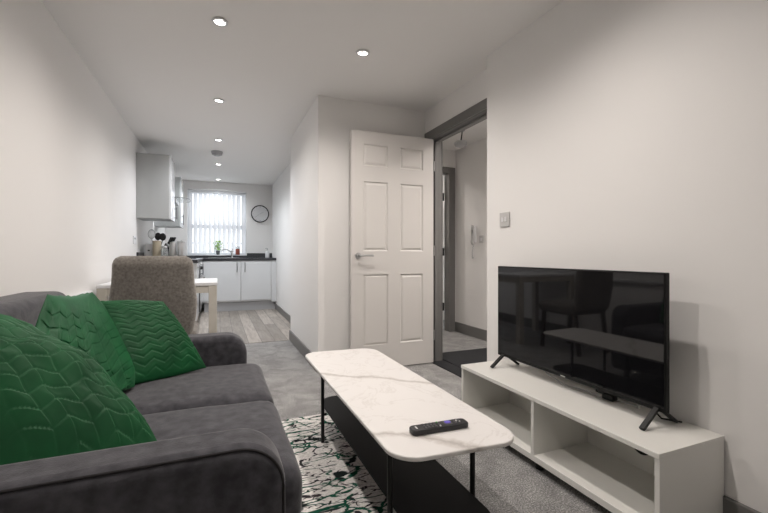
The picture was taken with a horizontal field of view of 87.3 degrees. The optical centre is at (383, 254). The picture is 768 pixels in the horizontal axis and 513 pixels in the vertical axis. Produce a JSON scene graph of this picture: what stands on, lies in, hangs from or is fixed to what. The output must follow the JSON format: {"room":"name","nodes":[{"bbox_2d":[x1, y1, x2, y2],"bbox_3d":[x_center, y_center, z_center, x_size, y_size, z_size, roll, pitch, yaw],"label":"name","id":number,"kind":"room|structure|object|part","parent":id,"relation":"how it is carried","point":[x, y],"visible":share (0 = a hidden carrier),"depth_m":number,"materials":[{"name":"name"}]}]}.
{"room":"living room","nodes":[
{"label":"living room","id":0,"kind":"room"},
{"bbox_2d":[0,0,164,300],"bbox_3d":[-2.054,-0.173,2.640,0.100,2.276,9.950,0,0,-22],"label":"wall","id":1,"kind":"structure","parent":0,"point":[68,155],"depth_m":2.28,"materials":[{"name":"white paint"}]},
{"bbox_2d":[72,291,93,295],"bbox_3d":[-1.835,0.268,2.282,0.030,0.025,1.220,0,0,-22],"label":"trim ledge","id":2,"kind":"object","parent":1,"relation":"attached to","point":[86,291],"visible":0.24,"depth_m":2.70,"materials":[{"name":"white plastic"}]},
{"bbox_2d":[136,252,143,255],"bbox_3d":[-3.266,0.018,5.726,0.019,0.085,2.640,0,0,-22],"label":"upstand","id":3,"kind":"object","parent":1,"relation":"attached to","point":[137,253],"visible":0.14,"depth_m":4.61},
{"bbox_2d":[136,153,176,221],"bbox_3d":[-2.671,-0.772,4.760,0.379,0.731,0.440,0,0,-22],"label":"upper cabinet","id":4,"kind":"object","parent":1,"relation":"attached to","point":[155,173],"visible":1,"depth_m":4.56,"materials":[{"name":"grey"}]},
{"bbox_3d":[-2.535,-0.772,4.816,0.021,0.731,0.438,0,0,-22],"label":"cabinet door","id":5,"kind":"part","parent":4,"relation":"part of","materials":[{"name":"white"}]},
{"bbox_2d":[154,177,183,227],"bbox_3d":[-3.193,-0.772,6.021,0.379,0.731,0.390,0,0,-22],"label":"upper cabinet","id":6,"kind":"object","parent":1,"relation":"attached to","point":[179,222],"visible":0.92,"depth_m":5.89,"materials":[{"name":"grey"}]},
{"bbox_3d":[-3.057,-0.772,6.078,0.021,0.731,0.388,0,0,-22],"label":"cabinet door","id":7,"kind":"part","parent":6,"relation":"part of","materials":[{"name":"white"}]},
{"bbox_2d":[158,154,190,205],"bbox_3d":[-2.880,-0.998,5.432,0.507,0.625,0.600,0,0,-22],"label":"extractor hood","id":8,"kind":"object","parent":1,"relation":"attached to","point":[178,200],"visible":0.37,"depth_m":5.46,"materials":[{"name":"silver metal"}]},
{"bbox_2d":[165,180,271,307],"bbox_3d":[-3.019,-0.173,7.452,1.796,2.276,0.320,0,0,-22],"label":"wall","id":9,"kind":"structure","parent":0,"point":[258,235],"depth_m":7.49,"materials":[{"name":"white paint"}]},
{"bbox_2d":[187,194,245,255],"bbox_3d":[-3.048,-0.572,7.372,0.994,1.183,0.225,0,0,-22],"label":"window","id":10,"kind":"structure","parent":9,"relation":"in","point":[189,254],"depth_m":7.41,"materials":[{"name":"white"}]},
{"bbox_3d":[-3.037,0.011,7.344,0.992,0.018,0.165,0,0,-22],"label":"sill","id":11,"kind":"part","parent":10,"relation":"part of","materials":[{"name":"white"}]},
{"bbox_2d":[188,190,245,252],"bbox_3d":[-3.043,-0.594,7.361,0.974,1.118,0.055,0,0,-22],"label":"vertical blind","id":12,"kind":"object","parent":10,"relation":"attached to","point":[200,206],"visible":0.92,"depth_m":7.34,"materials":[{"name":"white fabric"}]},
{"bbox_3d":[-3.043,-1.131,7.361,0.974,0.043,0.040,0,0,-22],"label":"head rail","id":13,"kind":"part","parent":12,"relation":"part of","materials":[{"name":"white plastic"}]},
{"bbox_2d":[212,240,222,254],"bbox_3d":[-3.005,-0.128,7.294,0.242,0.260,0.118,0,0,-22],"label":"potted plant","id":14,"kind":"object","parent":10,"relation":"on","point":[217,244],"visible":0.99,"depth_m":7.29,"materials":[{"name":"green plant"}]},
{"bbox_2d":[235,247,239,254],"bbox_3d":[-2.696,-0.072,7.417,0.076,0.149,0.076,0,0,-22],"label":"candle","id":15,"kind":"object","parent":10,"relation":"on","point":[237,249],"visible":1,"depth_m":7.39,"materials":[{"name":"brown wax"}]},
{"bbox_2d":[187,253,271,257],"bbox_3d":[-2.946,0.018,7.298,1.775,0.085,0.019,0,0,-22],"label":"upstand","id":16,"kind":"object","parent":9,"relation":"attached to","point":[249,255],"visible":0.82,"depth_m":7.44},
{"bbox_2d":[251,205,268,222],"bbox_3d":[-2.324,-0.763,7.548,0.326,0.326,0.032,0,0,-22],"label":"wall clock","id":17,"kind":"object","parent":9,"relation":"attached to","point":[259,213],"visible":1,"depth_m":7.54,"materials":[{"name":"white"}]},
{"bbox_2d":[272,162,290,315],"bbox_3d":[-1.520,-0.173,6.308,0.100,2.276,3.580,0,0,-22],"label":"wall","id":18,"kind":"structure","parent":0,"point":[281,188],"depth_m":6.41,"materials":[{"name":"white paint"}]},
{"bbox_2d":[42,0,562,184],"bbox_3d":[-0.188,-1.371,3.412,4.138,0.120,9.950,0,0,-22],"label":"ceiling","id":19,"kind":"structure","parent":0,"point":[162,65],"depth_m":2.72,"materials":[{"name":"white paint"}]},
{"bbox_2d":[211,150,222,156],"bbox_3d":[-2.126,-1.282,5.127,0.140,0.057,0.140,0,0,-22],"label":"smoke detector","id":20,"kind":"object","parent":19,"relation":"attached to","point":[217,153],"visible":1,"depth_m":5.08,"materials":[{"name":"grey plastic"}]},
{"bbox_2d":[213,98,224,102],"bbox_3d":[-1.399,-1.306,3.413,0.088,0.007,0.088,0,0,-22],"label":"recessed light","id":21,"kind":"object","parent":19,"relation":"in","point":[218,100],"visible":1,"depth_m":3.41,"materials":[{"name":"white plastic"}]},
{"bbox_2d":[211,17,227,26],"bbox_3d":[-0.922,-1.306,2.260,0.088,0.007,0.088,0,0,-22],"label":"recessed light","id":22,"kind":"object","parent":19,"relation":"in","point":[218,21],"visible":1,"depth_m":2.26,"materials":[{"name":"white plastic"}]},
{"bbox_2d":[356,49,369,56],"bbox_3d":[-0.136,-1.306,2.606,0.088,0.007,0.088,0,0,-22],"label":"recessed light","id":23,"kind":"object","parent":19,"relation":"in","point":[361,52],"visible":1,"depth_m":2.60,"materials":[{"name":"white plastic"}]},
{"bbox_2d":[454,130,466,147],"bbox_3d":[0.806,-1.218,4.230,0.132,0.185,0.132,0,0,-22],"label":"ceiling fitting","id":24,"kind":"object","parent":19,"relation":"hanging from","point":[460,143],"visible":0.78,"depth_m":4.19,"materials":[{"name":"grey plastic"}]},
{"bbox_2d":[291,95,424,351],"bbox_3d":[-0.285,-0.173,4.148,1.114,2.276,1.356,0,0,-22],"label":"wall","id":25,"kind":"structure","parent":0,"point":[320,145],"depth_m":3.40,"materials":[{"name":"white paint"}]},
{"bbox_2d":[275,304,317,372],"bbox_3d":[-0.858,0.910,5.353,1.010,0.110,4.052,0,0,-22],"label":"baseboard","id":26,"kind":"structure","parent":25,"relation":"attached to","point":[293,338],"depth_m":4.24,"materials":[{"name":"grey paint"}]},
{"bbox_2d":[197,308,611,512],"bbox_3d":[-0.327,1.013,3.355,3.838,0.104,9.950,0,0,-22],"label":"floor","id":27,"kind":"structure","parent":0,"point":[507,480],"depth_m":2.70,"materials":[{"name":"grey carpet"}]},
{"bbox_2d":[0,291,301,512],"bbox_3d":[-0.891,0.565,1.345,1.042,0.800,1.423,0,0,-22],"label":"sofa","id":28,"kind":"object","parent":27,"relation":"on","point":[222,445],"visible":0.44,"depth_m":0.84,"materials":[{"name":"fabric"}]},
{"bbox_3d":[-1.281,0.527,1.186,0.200,0.725,1.418,0,0,-22],"label":"backrest","id":29,"kind":"part","parent":28,"relation":"part of","materials":[{"name":"fabric"}]},
{"bbox_2d":[0,314,156,464],"bbox_3d":[-0.904,0.347,0.950,0.625,0.427,0.275,0,0,-43],"label":"cushion","id":30,"kind":"object","parent":28,"relation":"on","point":[56,399],"visible":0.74,"depth_m":1.00,"materials":[{"name":"green fabric"}]},
{"bbox_2d":[35,292,134,390],"bbox_3d":[-1.020,0.318,1.408,0.216,0.379,0.608,0,0,-22],"label":"cushion","id":31,"kind":"object","parent":28,"relation":"on","point":[81,321],"visible":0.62,"depth_m":1.43,"materials":[{"name":"green fabric"}]},
{"bbox_3d":[-0.664,0.643,0.739,0.938,0.493,0.130,0,0,-22],"label":"arm","id":32,"kind":"part","parent":28,"relation":"part of","materials":[{"name":"fabric"}]},
{"bbox_2d":[101,300,206,384],"bbox_3d":[-1.026,0.357,1.659,0.548,0.326,0.225,0,0,-30],"label":"cushion","id":33,"kind":"object","parent":28,"relation":"on","point":[158,346],"visible":0.65,"depth_m":1.70,"materials":[{"name":"green fabric"}]},
{"bbox_2d":[123,363,273,414],"bbox_3d":[-0.900,0.619,1.622,0.839,0.207,0.545,0,0,-22],"label":"seat cushion","id":34,"kind":"object","parent":28,"relation":"on","point":[216,384],"depth_m":1.56,"materials":[{"name":"fabric"}]},
{"bbox_3d":[-1.140,0.643,1.888,0.938,0.493,0.130,0,0,-22],"label":"arm","id":35,"kind":"part","parent":28,"relation":"part of","materials":[{"name":"fabric"}]},
{"bbox_2d":[142,401,301,512],"bbox_3d":[-0.685,0.621,1.108,0.842,0.205,0.572,0,0,-22],"label":"seat cushion","id":36,"kind":"object","parent":28,"relation":"on","point":[263,417],"depth_m":1.24,"materials":[{"name":"fabric"}]},
{"bbox_2d":[109,256,198,334],"bbox_3d":[-1.480,0.487,2.647,0.472,0.959,0.588,0,0,-22],"label":"dining chair","id":37,"kind":"object","parent":27,"relation":"on","point":[170,280],"visible":0.4,"depth_m":2.40,"materials":[{"name":"beige fabric"}]},
{"bbox_3d":[-1.502,0.535,2.702,0.471,0.128,0.470,0,0,-22],"label":"seat","id":38,"kind":"part","parent":37,"relation":"part of","materials":[{"name":"beige fabric"}]},
{"bbox_2d":[96,278,216,332],"bbox_3d":[-1.800,0.592,3.303,0.800,0.746,0.620,0,0,-22],"label":"dining table","id":39,"kind":"object","parent":27,"relation":"on","point":[203,285],"visible":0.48,"depth_m":3.15,"materials":[{"name":"white wood"}]},
{"bbox_3d":[-2.033,0.604,2.906,0.060,0.722,0.060,0,0,-22],"label":"leg","id":40,"kind":"part","parent":39,"relation":"part of","materials":[{"name":"beige wood"}]},
{"bbox_3d":[-1.355,0.604,3.187,0.060,0.722,0.060,0,0,-22],"label":"leg","id":41,"kind":"part","parent":39,"relation":"part of","materials":[{"name":"beige wood"}]},
{"bbox_2d":[193,263,199,320],"bbox_3d":[-2.584,0.453,4.926,0.630,0.704,0.600,0,0,-22],"label":"base cabinet","id":42,"kind":"object","parent":27,"relation":"on","point":[196,265],"visible":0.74,"depth_m":4.84,"materials":[{"name":"white laminate"}]},
{"bbox_3d":[-2.332,0.444,5.030,0.018,0.673,0.596,0,0,-22],"label":"cabinet door","id":43,"kind":"part","parent":42,"relation":"part of","materials":[{"name":"white wood"}]},
{"bbox_2d":[191,258,275,262],"bbox_3d":[-2.450,0.080,6.074,1.794,0.039,2.659,0,0,-22],"label":"countertop","id":44,"kind":"structure","parent":42,"relation":"on","point":[198,259],"depth_m":6.76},
{"bbox_2d":[144,244,151,255],"bbox_3d":[-2.830,-0.035,4.876,0.100,0.190,0.265,0,0,-22],"label":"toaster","id":45,"kind":"object","parent":44,"relation":"on","point":[147,247],"visible":0.38,"depth_m":4.76,"materials":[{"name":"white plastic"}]},
{"bbox_2d":[152,241,160,255],"bbox_3d":[-2.683,-0.051,4.755,0.094,0.222,0.094,0,0,-22],"label":"pot","id":46,"kind":"object","parent":44,"relation":"on","point":[156,246],"visible":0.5,"depth_m":4.72,"materials":[{"name":"beige ceramic"}]},
{"bbox_2d":[148,229,154,243],"bbox_3d":[-2.723,-0.133,4.717,0.078,0.327,0.078,0,0,-4],"label":"utensil","id":47,"kind":"object","parent":46,"relation":"in","point":[149,231],"visible":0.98,"depth_m":4.71,"materials":[{"name":"silver metal"}]},
{"bbox_2d":[155,233,159,239],"bbox_3d":[-2.681,-0.115,4.776,0.071,0.290,0.027,0,0,-22],"label":"utensil","id":48,"kind":"object","parent":46,"relation":"in","point":[157,235],"visible":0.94,"depth_m":4.77,"materials":[{"name":"black metal"}]},
{"bbox_2d":[159,233,165,245],"bbox_3d":[-2.640,-0.112,4.783,0.091,0.286,0.024,0,0,-26],"label":"utensil","id":49,"kind":"object","parent":46,"relation":"in","point":[162,236],"visible":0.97,"depth_m":4.78,"materials":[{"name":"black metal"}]},
{"bbox_2d":[161,246,167,255],"bbox_3d":[-2.581,-0.020,4.733,0.076,0.160,0.076,0,0,-22],"label":"glass jar","id":50,"kind":"object","parent":44,"relation":"on","point":[164,249],"visible":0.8,"depth_m":4.70,"materials":[{"name":"white"}]},
{"bbox_2d":[164,237,175,253],"bbox_3d":[-2.673,-0.079,4.976,0.185,0.278,0.100,0,0,-22],"label":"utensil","id":51,"kind":"object","parent":44,"relation":"on","point":[171,239],"visible":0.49,"depth_m":4.96,"materials":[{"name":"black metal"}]},
{"bbox_2d":[167,241,176,255],"bbox_3d":[-2.552,-0.051,4.918,0.141,0.222,0.141,0,0,23],"label":"kettle","id":52,"kind":"object","parent":44,"relation":"on","point":[173,245],"visible":0.54,"depth_m":4.87,"materials":[{"name":"silver metal"}]},
{"bbox_2d":[177,240,185,255],"bbox_3d":[-2.442,-0.056,4.855,0.092,0.231,0.092,0,0,-22],"label":"canister","id":53,"kind":"object","parent":44,"relation":"on","point":[181,245],"visible":0.75,"depth_m":4.82,"materials":[{"name":"silver metal"}]},
{"bbox_2d":[265,248,268,257],"bbox_3d":[-2.174,-0.032,7.499,0.077,0.184,0.076,0,0,-22],"label":"soap dispenser","id":54,"kind":"object","parent":44,"relation":"on","point":[267,251],"visible":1,"depth_m":7.47,"materials":[{"name":"white plastic"}]},
{"bbox_2d":[198,262,205,311],"bbox_3d":[-2.802,0.453,5.496,0.662,0.704,0.580,0,0,-22],"label":"oven","id":55,"kind":"object","parent":27,"relation":"on","point":[201,267],"visible":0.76,"depth_m":5.48,"materials":[{"name":"silver metal"}]},
{"bbox_3d":[-2.561,0.515,5.596,0.028,0.500,0.570,0,0,-22],"label":"door","id":56,"kind":"part","parent":55,"relation":"part of","materials":[{"name":"black glass"}]},
{"bbox_2d":[201,261,203,302],"bbox_3d":[-3.085,0.453,6.137,0.630,0.704,0.780,0,0,-22],"label":"base cabinet","id":57,"kind":"object","parent":27,"relation":"on","point":[202,263],"visible":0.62,"depth_m":6.10,"materials":[{"name":"white plastic"}]},
{"bbox_2d":[203,260,240,302],"bbox_3d":[-2.826,0.453,7.011,0.600,0.704,0.623,0,0,-22],"label":"base cabinet","id":58,"kind":"object","parent":27,"relation":"on","point":[227,273],"visible":0.76,"depth_m":6.78,"materials":[{"name":"white laminate"}]},
{"bbox_2d":[204,300,274,311],"bbox_3d":[-2.465,0.885,6.923,1.140,0.151,0.020,0,0,-22],"label":"plinth","id":59,"kind":"object","parent":27,"relation":"on","point":[245,305],"visible":1,"depth_m":6.93,"materials":[{"name":"grey plastic"}]},
{"bbox_2d":[241,260,275,301],"bbox_3d":[-2.276,0.463,7.238,0.583,0.724,0.623,0,0,-22],"label":"base cabinet","id":60,"kind":"object","parent":27,"relation":"on","point":[255,274],"depth_m":6.98,"materials":[{"name":"white plastic"}]},
{"bbox_3d":[-1.942,0.464,7.087,0.081,0.722,0.018,0,0,-22],"label":"filler panel","id":61,"kind":"part","parent":60,"relation":"part of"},
{"bbox_2d":[281,413,395,512],"bbox_3d":[-0.024,0.959,1.273,0.670,0.012,2.370,0,0,-22],"label":"rug","id":62,"kind":"object","parent":27,"relation":"on","point":[334,479],"visible":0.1,"depth_m":1.77,"materials":[{"name":"fabric"}]},
{"bbox_2d":[305,348,513,512],"bbox_3d":[-0.016,0.754,1.743,0.414,0.398,1.313,0,0,-22],"label":"coffee table","id":63,"kind":"object","parent":62,"relation":"on","point":[375,404],"visible":1,"depth_m":1.45,"materials":[{"name":"white stone"}]},
{"bbox_3d":[-0.306,0.761,2.046,0.029,0.384,0.018,0,0,-22],"label":"leg","id":64,"kind":"part","parent":63,"relation":"part of","materials":[{"name":"black metal"}]},
{"bbox_3d":[0.024,0.761,1.249,0.029,0.384,0.018,0,0,-22],"label":"leg","id":65,"kind":"part","parent":63,"relation":"part of","materials":[{"name":"black metal"}]},
{"bbox_2d":[324,395,489,512],"bbox_3d":[-0.006,0.809,1.729,0.272,0.008,1.260,0,0,-22],"label":"shelf","id":66,"kind":"object","parent":63,"relation":"attached to","point":[425,486],"depth_m":1.45,"materials":[{"name":"black"}]},
{"bbox_2d":[409,418,467,435],"bbox_3d":[0.175,0.545,1.277,0.196,0.020,0.045,0,0,-20],"label":"remote control","id":67,"kind":"object","parent":63,"relation":"on","point":[460,423],"visible":1,"depth_m":1.26,"materials":[{"name":"black plastic"}]},
{"bbox_3d":[0.297,0.761,1.362,0.023,0.384,0.018,0,0,-22],"label":"leg","id":68,"kind":"part","parent":63,"relation":"part of","materials":[{"name":"black metal"}]},
{"bbox_2d":[431,360,461,377],"bbox_3d":[0.644,0.961,3.229,0.130,0.008,0.851,0,0,-22],"label":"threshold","id":69,"kind":"object","parent":27,"relation":"on","point":[443,364],"visible":0.43,"depth_m":3.41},
{"bbox_2d":[443,348,486,367],"bbox_3d":[1.052,0.959,3.525,0.840,0.012,1.090,0,0,-22],"label":"door mat","id":70,"kind":"object","parent":27,"relation":"on","point":[457,358],"visible":0.07,"depth_m":3.76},
{"bbox_2d":[461,359,723,512],"bbox_3d":[0.817,0.799,1.863,0.345,0.331,1.126,0,0,-22],"label":"tv stand","id":71,"kind":"object","parent":27,"relation":"on","point":[596,445],"visible":0.84,"depth_m":1.65,"materials":[{"name":"white laminate"}]},
{"bbox_3d":[0.607,0.793,2.375,0.341,0.283,0.017,0,0,-22],"label":"panel","id":72,"kind":"part","parent":71,"relation":"part of","materials":[{"name":"white laminate"}]},
{"bbox_3d":[0.819,0.906,1.864,0.341,0.027,1.090,0,0,-22],"label":"panel","id":73,"kind":"part","parent":71,"relation":"part of","materials":[{"name":"white laminate"}]},
{"bbox_3d":[0.970,0.772,1.926,0.010,0.241,1.090,0,0,-22],"label":"panel","id":74,"kind":"part","parent":71,"relation":"part of","materials":[{"name":"white"}]},
{"bbox_2d":[490,266,677,430],"bbox_3d":[0.846,0.350,1.893,0.193,0.568,0.944,0,0,-22],"label":"television","id":75,"kind":"object","parent":71,"relation":"on","point":[605,331],"visible":1,"depth_m":1.73,"materials":[{"name":"black plastic"}]},
{"bbox_2d":[545,371,639,408],"bbox_3d":[0.938,0.588,1.838,0.087,0.091,0.526,0,0,-22],"label":"cable","id":76,"kind":"object","parent":71,"relation":"on","point":[638,406],"visible":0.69,"depth_m":1.84,"materials":[{"name":"grey plastic"}]},
{"bbox_2d":[602,393,617,401],"bbox_3d":[0.985,0.619,1.758,0.035,0.030,0.055,0,0,-22],"label":"power adapter","id":77,"kind":"object","parent":71,"relation":"on","point":[612,398],"visible":0.64,"depth_m":1.74,"materials":[{"name":"black plastic"}]},
{"bbox_2d":[657,413,681,422],"bbox_3d":[1.069,0.593,1.550,0.127,0.080,0.020,0,0,41],"label":"cable","id":78,"kind":"object","parent":71,"relation":"on","point":[657,413],"visible":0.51,"depth_m":1.54,"materials":[{"name":"black plastic"}]},
{"bbox_3d":[1.031,0.793,1.353,0.341,0.283,0.017,0,0,-22],"label":"panel","id":79,"kind":"part","parent":71,"relation":"part of","materials":[{"name":"white laminate"}]},
{"bbox_2d":[443,175,443,319],"bbox_3d":[0.203,-0.173,5.523,1.800,2.276,1.150,0,0,-22],"label":"wall","id":80,"kind":"structure","parent":0,"point":[443,175],"depth_m":5.97,"materials":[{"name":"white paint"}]},
{"bbox_2d":[443,149,455,321],"bbox_3d":[0.525,-0.173,4.980,1.020,2.276,0.100,0,0,-22],"label":"wall","id":81,"kind":"structure","parent":0,"point":[449,156],"depth_m":5.07,"materials":[{"name":"white paint"}]},
{"bbox_2d":[443,167,454,331],"bbox_3d":[0.468,-0.062,4.946,0.877,2.055,0.118,0,0,-22],"label":"hall doorway","id":82,"kind":"structure","parent":81,"relation":"in","point":[448,172],"depth_m":5.05,"materials":[{"name":"grey paint"}]},
{"bbox_2d":[425,69,486,132],"bbox_3d":[0.637,-0.173,3.220,0.120,2.276,1.064,0,0,-22],"label":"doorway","id":83,"kind":"structure","parent":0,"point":[474,91],"depth_m":3.19,"materials":[{"name":"white paint"}]},
{"bbox_2d":[425,98,486,360],"bbox_3d":[0.631,-0.068,3.232,0.150,2.065,1.010,0,0,-22],"label":"door frame","id":84,"kind":"structure","parent":83,"relation":"attached to","point":[477,113],"depth_m":3.62,"materials":[{"name":"grey paint"}]},
{"bbox_2d":[350,129,434,365],"bbox_3d":[0.085,-0.034,3.454,0.774,1.982,0.156,0,0,-22],"label":"door","id":85,"kind":"structure","parent":84,"relation":"attached to","point":[391,175],"depth_m":3.43,"materials":[{"name":"white wood"}]},
{"bbox_3d":[-0.159,0.010,3.301,0.147,0.052,0.059,0,0,-22],"label":"handle","id":86,"kind":"part","parent":85,"relation":"part of","materials":[{"name":"silver metal"}]},
{"bbox_2d":[456,137,486,329],"bbox_3d":[1.563,-0.173,3.650,0.120,2.276,3.150,0,0,-22],"label":"wall","id":87,"kind":"structure","parent":0,"point":[471,160],"depth_m":4.75,"materials":[{"name":"white paint"}]},
{"bbox_2d":[455,322,486,340],"bbox_3d":[1.481,0.905,3.670,0.016,0.120,3.050,0,0,-22],"label":"baseboard","id":88,"kind":"structure","parent":87,"relation":"attached to","point":[462,328],"depth_m":4.74,"materials":[{"name":"grey paint"}]},
{"bbox_2d":[470,225,475,258],"bbox_3d":[1.028,-0.147,4.695,0.069,0.389,0.080,0,0,-22],"label":"intercom","id":89,"kind":"object","parent":87,"relation":"attached to","point":[473,228],"visible":1,"depth_m":4.67,"materials":[{"name":"white plastic"}]},
{"bbox_3d":[1.051,-0.235,4.694,0.028,0.200,0.060,0,0,-22],"label":"plate","id":90,"kind":"part","parent":89,"relation":"part of","materials":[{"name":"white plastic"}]},
{"bbox_2d":[479,235,483,242],"bbox_3d":[1.107,-0.175,4.576,0.014,0.084,0.080,0,0,-22],"label":"wall switch","id":91,"kind":"object","parent":87,"relation":"attached to","point":[481,238],"visible":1,"depth_m":4.57,"materials":[{"name":"grey plastic"}]},
{"bbox_2d":[487,0,767,512],"bbox_3d":[1.544,-0.173,0.882,0.232,2.276,3.950,0,0,-22],"label":"wall","id":92,"kind":"structure","parent":0,"point":[623,135],"depth_m":1.59,"materials":[{"name":"white paint"}]},
{"bbox_2d":[500,212,509,226],"bbox_3d":[0.745,-0.217,2.491,0.014,0.088,0.088,0,0,-22],"label":"light switch","id":93,"kind":"object","parent":92,"relation":"attached to","point":[505,216],"visible":1,"depth_m":2.48,"materials":[{"name":"grey plastic"}]},
{"bbox_2d":[723,495,760,512],"bbox_3d":[1.410,0.905,0.881,0.016,0.120,3.850,0,0,-22],"label":"baseboard","id":94,"kind":"structure","parent":92,"relation":"attached to","point":[730,505],"depth_m":1.38,"materials":[{"name":"grey paint"}]}
]}

